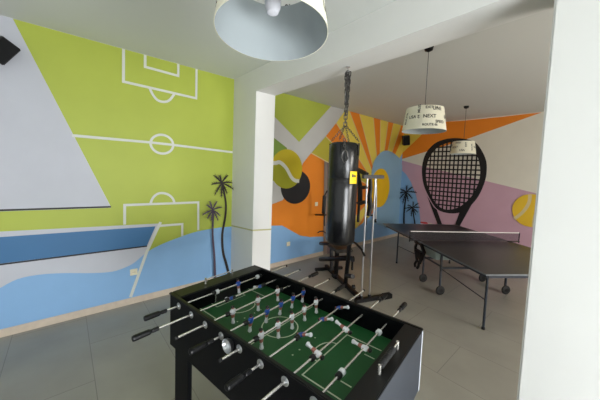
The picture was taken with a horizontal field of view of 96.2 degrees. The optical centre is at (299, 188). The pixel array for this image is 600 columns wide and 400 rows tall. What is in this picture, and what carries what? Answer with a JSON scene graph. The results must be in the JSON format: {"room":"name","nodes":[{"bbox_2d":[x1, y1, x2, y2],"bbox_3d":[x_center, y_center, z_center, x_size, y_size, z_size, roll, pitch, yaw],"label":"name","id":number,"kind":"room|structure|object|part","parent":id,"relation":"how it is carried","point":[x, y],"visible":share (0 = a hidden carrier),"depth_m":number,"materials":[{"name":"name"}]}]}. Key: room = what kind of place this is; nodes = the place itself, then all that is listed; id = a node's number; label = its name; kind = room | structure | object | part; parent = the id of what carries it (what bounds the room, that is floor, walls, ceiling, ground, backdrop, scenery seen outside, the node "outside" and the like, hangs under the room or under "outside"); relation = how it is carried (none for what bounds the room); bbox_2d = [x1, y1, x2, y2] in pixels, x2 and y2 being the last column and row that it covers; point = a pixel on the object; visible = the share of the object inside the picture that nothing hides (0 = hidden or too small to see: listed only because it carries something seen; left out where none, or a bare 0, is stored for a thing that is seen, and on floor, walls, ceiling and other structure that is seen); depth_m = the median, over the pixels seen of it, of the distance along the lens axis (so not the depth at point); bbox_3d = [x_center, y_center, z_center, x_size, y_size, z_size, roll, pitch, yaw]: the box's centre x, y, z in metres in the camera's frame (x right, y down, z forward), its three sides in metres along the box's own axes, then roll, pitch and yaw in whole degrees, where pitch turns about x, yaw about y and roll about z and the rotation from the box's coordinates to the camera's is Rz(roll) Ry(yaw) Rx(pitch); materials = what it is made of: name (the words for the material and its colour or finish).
{"room":"game room","nodes":[
{"label":"game room","id":0,"kind":"room"},
{"bbox_2d":[0,15,403,328],"bbox_3d":[-0.783,-0.088,4.692,10.198,3.298,0.288,-1,5,-41],"label":"wall","id":1,"kind":"structure","parent":0,"point":[114,161],"depth_m":3.40,"materials":[{"name":"paint"}]},
{"bbox_2d":[0,36,20,64],"bbox_3d":[-2.828,-1.307,2.554,0.229,0.280,0.235,5,5,37],"label":"loudspeaker","id":2,"kind":"object","parent":1,"relation":"attached to","point":[8,50],"visible":1,"depth_m":2.53,"materials":[{"name":"black plastic"}]},
{"bbox_2d":[0,276,218,337],"bbox_3d":[-2.815,1.480,2.982,4.437,0.085,0.014,-1,5,-41],"label":"baseboard","id":3,"kind":"structure","parent":1,"relation":"attached to","point":[12,330],"depth_m":3.20,"materials":[{"name":"tile"}]},
{"bbox_2d":[130,268,136,275],"bbox_3d":[-2.162,1.087,3.505,0.082,0.082,0.012,-1,5,-41],"label":"wall socket","id":4,"kind":"object","parent":1,"relation":"attached to","point":[132,271],"visible":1,"depth_m":3.50,"materials":[{"name":"beige plastic"}]},
{"bbox_2d":[270,233,397,267],"bbox_3d":[0.996,1.396,6.312,5.036,0.085,0.014,-1,5,-41],"label":"baseboard","id":5,"kind":"structure","parent":1,"relation":"attached to","point":[300,258],"depth_m":5.62,"materials":[{"name":"tile"}]},
{"bbox_2d":[234,0,554,98],"bbox_3d":[1.509,-1.296,1.584,0.325,0.307,7.384,-1,5,-41],"label":"ceiling beam","id":6,"kind":"structure","parent":1,"relation":"attached to","point":[399,28],"depth_m":2.28,"materials":[{"name":"paint"}]},
{"bbox_2d":[326,66,359,245],"bbox_3d":[0.463,-0.333,2.844,0.317,1.857,0.320,-1,5,-41],"label":"bag","id":7,"kind":"object","parent":6,"relation":"hanging from","point":[343,156],"visible":1,"depth_m":2.75,"materials":[{"name":"leather"}]},
{"bbox_3d":[0.481,-0.855,2.810,0.229,0.740,0.237,1,4,-17],"label":"chain","id":8,"kind":"part","parent":7,"relation":"part of","materials":[{"name":"grey metal"}]},
{"bbox_2d":[402,135,409,145],"bbox_3d":[2.935,-1.336,7.485,0.207,0.307,0.327,3,4,9],"label":"loudspeaker","id":9,"kind":"object","parent":1,"relation":"attached to","point":[405,138],"visible":1,"depth_m":7.37,"materials":[{"name":"black plastic"}]},
{"bbox_2d":[231,91,274,271],"bbox_3d":[-0.758,0.058,4.211,0.326,2.906,0.662,-1,5,-41],"label":"wall pillar","id":10,"kind":"structure","parent":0,"point":[254,112],"depth_m":3.99,"materials":[{"name":"paint"}]},
{"bbox_2d":[0,236,527,399],"bbox_3d":[1.621,1.825,1.989,10.198,0.150,7.784,-1,5,-41],"label":"floor","id":11,"kind":"structure","parent":0,"point":[95,356],"depth_m":2.83,"materials":[{"name":"tile"}]},
{"bbox_2d":[131,265,422,399],"bbox_3d":[-0.104,1.211,1.778,1.515,0.979,1.508,5,5,39],"label":"foosball table","id":12,"kind":"object","parent":11,"relation":"on","point":[254,332],"visible":1,"depth_m":1.61,"materials":[{"name":"black wood"}]},
{"bbox_3d":[-0.863,0.811,1.506,0.034,0.033,0.139,5,5,39],"label":"handle","id":13,"kind":"part","parent":12,"relation":"part of","materials":[{"name":"black"}]},
{"bbox_3d":[-0.912,0.796,1.701,0.034,0.033,0.139,5,5,39],"label":"handle","id":14,"kind":"part","parent":12,"relation":"part of","materials":[{"name":"black"}]},
{"bbox_3d":[-0.794,1.392,1.897,0.180,0.552,0.090,5,5,39],"label":"leg","id":15,"kind":"part","parent":12,"relation":"part of","materials":[{"name":"black wood"}]},
{"bbox_3d":[-0.517,0.829,1.417,0.034,0.033,0.139,5,5,39],"label":"handle","id":16,"kind":"part","parent":12,"relation":"part of","materials":[{"name":"black"}]},
{"bbox_3d":[-0.644,0.702,2.153,0.015,0.044,0.259,5,5,39],"label":"score rail","id":17,"kind":"part","parent":12,"relation":"part of","materials":[{"name":"white"}]},
{"bbox_3d":[-0.512,0.778,2.187,0.012,0.012,1.180,5,5,39],"label":"rod","id":18,"kind":"part","parent":12,"relation":"part of","materials":[{"name":"white metal"}]},
{"bbox_3d":[-0.422,0.791,2.042,0.012,0.012,1.310,5,5,39],"label":"rod","id":19,"kind":"part","parent":12,"relation":"part of","materials":[{"name":"white metal"}]},
{"bbox_3d":[-0.274,0.852,1.205,0.034,0.033,0.139,5,5,39],"label":"handle","id":20,"kind":"part","parent":12,"relation":"part of","materials":[{"name":"black"}]},
{"bbox_3d":[-0.291,0.802,1.948,0.012,0.012,1.210,5,5,39],"label":"rod","id":21,"kind":"part","parent":12,"relation":"part of","materials":[{"name":"white metal"}]},
{"bbox_3d":[-0.121,0.811,1.899,0.012,0.012,1.170,5,5,39],"label":"rod","id":22,"kind":"part","parent":12,"relation":"part of","materials":[{"name":"white metal"}]},
{"bbox_3d":[-0.047,0.825,1.735,0.012,0.012,1.070,5,5,39],"label":"rod","id":23,"kind":"part","parent":12,"relation":"part of","materials":[{"name":"white metal"}]},
{"bbox_3d":[0.129,0.834,1.695,0.012,0.012,1.190,5,5,39],"label":"rod","id":24,"kind":"part","parent":12,"relation":"part of","materials":[{"name":"white metal"}]},
{"bbox_3d":[0.118,0.784,2.445,0.034,0.033,0.139,5,5,39],"label":"handle","id":25,"kind":"part","parent":12,"relation":"part of","materials":[{"name":"black"}]},
{"bbox_3d":[0.194,0.848,1.519,0.012,0.012,1.280,5,5,39],"label":"rod","id":26,"kind":"part","parent":12,"relation":"part of","materials":[{"name":"white metal"}]},
{"bbox_3d":[0.318,0.809,2.179,0.034,0.033,0.139,5,5,39],"label":"handle","id":27,"kind":"part","parent":12,"relation":"part of","materials":[{"name":"black"}]},
{"bbox_3d":[0.306,0.860,1.401,0.012,0.012,1.240,5,5,39],"label":"rod","id":28,"kind":"part","parent":12,"relation":"part of","materials":[{"name":"white metal"}]},
{"bbox_3d":[0.625,0.829,2.044,0.034,0.033,0.139,5,5,39],"label":"handle","id":29,"kind":"part","parent":12,"relation":"part of","materials":[{"name":"black"}]},
{"bbox_3d":[0.424,0.799,1.282,0.015,0.044,0.240,5,5,39],"label":"score rail","id":30,"kind":"part","parent":12,"relation":"part of","materials":[{"name":"black plastic"}]},
{"bbox_3d":[0.460,1.016,1.280,0.005,0.358,0.751,5,5,39],"label":"panel","id":31,"kind":"part","parent":12,"relation":"part of","materials":[{"name":"grey laminate"}]},
{"bbox_3d":[0.725,0.842,1.910,0.034,0.033,0.139,5,5,39],"label":"handle","id":32,"kind":"part","parent":12,"relation":"part of","materials":[{"name":"black"}]},
{"bbox_2d":[315,168,391,303],"bbox_3d":[0.698,0.681,4.725,0.616,2.346,2.096,0,4,-23],"label":"exercise machine","id":33,"kind":"object","parent":11,"relation":"on","point":[348,250],"visible":0.85,"depth_m":3.87,"materials":[{"name":"black metal"}]},
{"bbox_3d":[0.664,0.986,4.469,0.300,0.060,0.380,1,4,-16],"label":"seat","id":34,"kind":"part","parent":33,"relation":"part of","materials":[{"name":"black leather"}]},
{"bbox_3d":[0.740,1.182,4.197,0.063,0.802,0.151,1,4,-16],"label":"seat post","id":35,"kind":"part","parent":33,"relation":"part of","materials":[{"name":"black metal"}]},
{"bbox_3d":[0.862,0.112,3.839,0.065,0.750,0.338,1,4,-16],"label":"chest arm","id":36,"kind":"part","parent":33,"relation":"part of","materials":[{"name":"black"}]},
{"bbox_3d":[0.891,0.705,3.733,0.030,1.703,0.027,-1,5,-41],"label":"guide rod","id":37,"kind":"part","parent":33,"relation":"part of","materials":[{"name":"silver metal"}]},
{"bbox_3d":[0.967,0.186,3.721,0.109,0.641,0.065,1,4,-19],"label":"press arm","id":38,"kind":"part","parent":33,"relation":"part of","materials":[{"name":"black"}]},
{"bbox_3d":[1.015,0.707,3.782,0.030,1.712,0.026,-1,5,-41],"label":"guide rod","id":39,"kind":"part","parent":33,"relation":"part of","materials":[{"name":"silver metal"}]},
{"bbox_2d":[383,223,530,329],"bbox_3d":[2.672,1.240,4.402,1.656,0.773,2.797,2,4,-6],"label":"table","id":40,"kind":"object","parent":11,"relation":"on","point":[489,256],"visible":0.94,"depth_m":4.10,"materials":[{"name":"grey wood"}]},
{"bbox_3d":[1.993,1.146,5.488,0.029,0.737,0.029,2,4,-6],"label":"leg","id":41,"kind":"part","parent":40,"relation":"part of","materials":[{"name":"grey metal"}]},
{"bbox_3d":[2.128,1.170,4.345,0.022,0.020,0.454,2,4,-6],"label":"rail","id":42,"kind":"part","parent":40,"relation":"part of","materials":[{"name":"grey metal"}]},
{"bbox_2d":[421,246,449,259],"bbox_3d":[2.679,1.027,4.387,1.260,0.140,0.430,2,4,-6],"label":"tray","id":43,"kind":"object","parent":40,"relation":"on","point":[429,252],"depth_m":4.16,"materials":[{"name":"grey"}]},
{"bbox_3d":[2.170,1.268,3.651,0.013,0.073,0.901,2,4,-5],"label":"stay rod","id":44,"kind":"part","parent":40,"relation":"part of","materials":[{"name":"grey metal"}]},
{"bbox_2d":[409,231,519,242],"bbox_3d":[2.688,0.787,4.371,1.912,0.175,0.041,2,4,-6],"label":"net","id":45,"kind":"object","parent":40,"relation":"on","point":[518,241],"visible":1,"depth_m":4.37,"materials":[{"name":"black"}]},
{"bbox_3d":[2.211,1.306,3.204,0.029,0.737,0.029,2,4,-6],"label":"leg","id":46,"kind":"part","parent":40,"relation":"part of","materials":[{"name":"grey metal"}]},
{"bbox_2d":[0,0,553,125],"bbox_3d":[1.743,-1.525,1.766,10.198,0.159,7.784,-1,5,-41],"label":"ceiling","id":47,"kind":"structure","parent":0,"point":[501,70],"depth_m":3.18,"materials":[{"name":"white paint"}]},
{"bbox_2d":[213,0,327,60],"bbox_3d":[-0.098,-1.039,1.062,0.452,0.868,0.451,1,4,-10],"label":"pendant lamp","id":48,"kind":"object","parent":47,"relation":"hanging from","point":[270,31],"visible":1,"depth_m":1.25,"materials":[{"name":"grey"}]},
{"bbox_3d":[-0.109,-0.760,1.092,0.068,0.107,0.068,2,-1,-10],"label":"light bulb","id":49,"kind":"part","parent":48,"relation":"part of","materials":[{"name":"white glass"}]},
{"bbox_2d":[402,46,446,133],"bbox_3d":[1.382,-1.083,2.951,0.452,0.906,0.452,3,4,15],"label":"pendant lamp","id":50,"kind":"object","parent":47,"relation":"hanging from","point":[420,119],"visible":1,"depth_m":2.82,"materials":[{"name":"grey"}]},
{"bbox_3d":[1.370,-0.754,2.973,0.452,0.245,0.452,3,4,15],"label":"lamp shade","id":51,"kind":"part","parent":50,"relation":"part of","materials":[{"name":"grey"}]},
{"bbox_3d":[1.386,-1.196,2.943,0.007,0.641,0.006,2,4,0],"label":"cord","id":52,"kind":"part","parent":50,"relation":"part of","materials":[{"name":"grey plastic"}]},
{"bbox_2d":[450,106,475,154],"bbox_3d":[3.269,-1.157,5.349,0.452,0.941,0.452,3,4,12],"label":"pendant lamp","id":53,"kind":"object","parent":47,"relation":"hanging from","point":[458,147],"visible":1,"depth_m":5.22,"materials":[{"name":"grey"}]},
{"bbox_3d":[3.256,-0.810,5.373,0.452,0.245,0.452,3,4,12],"label":"lamp shade","id":54,"kind":"part","parent":53,"relation":"part of","materials":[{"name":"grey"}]},
{"bbox_2d":[399,111,543,247],"bbox_3d":[5.377,0.431,5.179,0.299,3.936,7.438,-1,5,-41],"label":"wall","id":55,"kind":"structure","parent":0,"point":[492,189],"depth_m":6.37,"materials":[{"name":"multicoloured paint"}]},
{"bbox_2d":[517,0,599,399],"bbox_3d":[2.672,0.444,0.297,0.325,2.906,3.668,-1,5,-41],"label":"wall column","id":56,"kind":"structure","parent":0,"point":[560,358],"depth_m":1.45,"materials":[{"name":"paint"}]}
]}

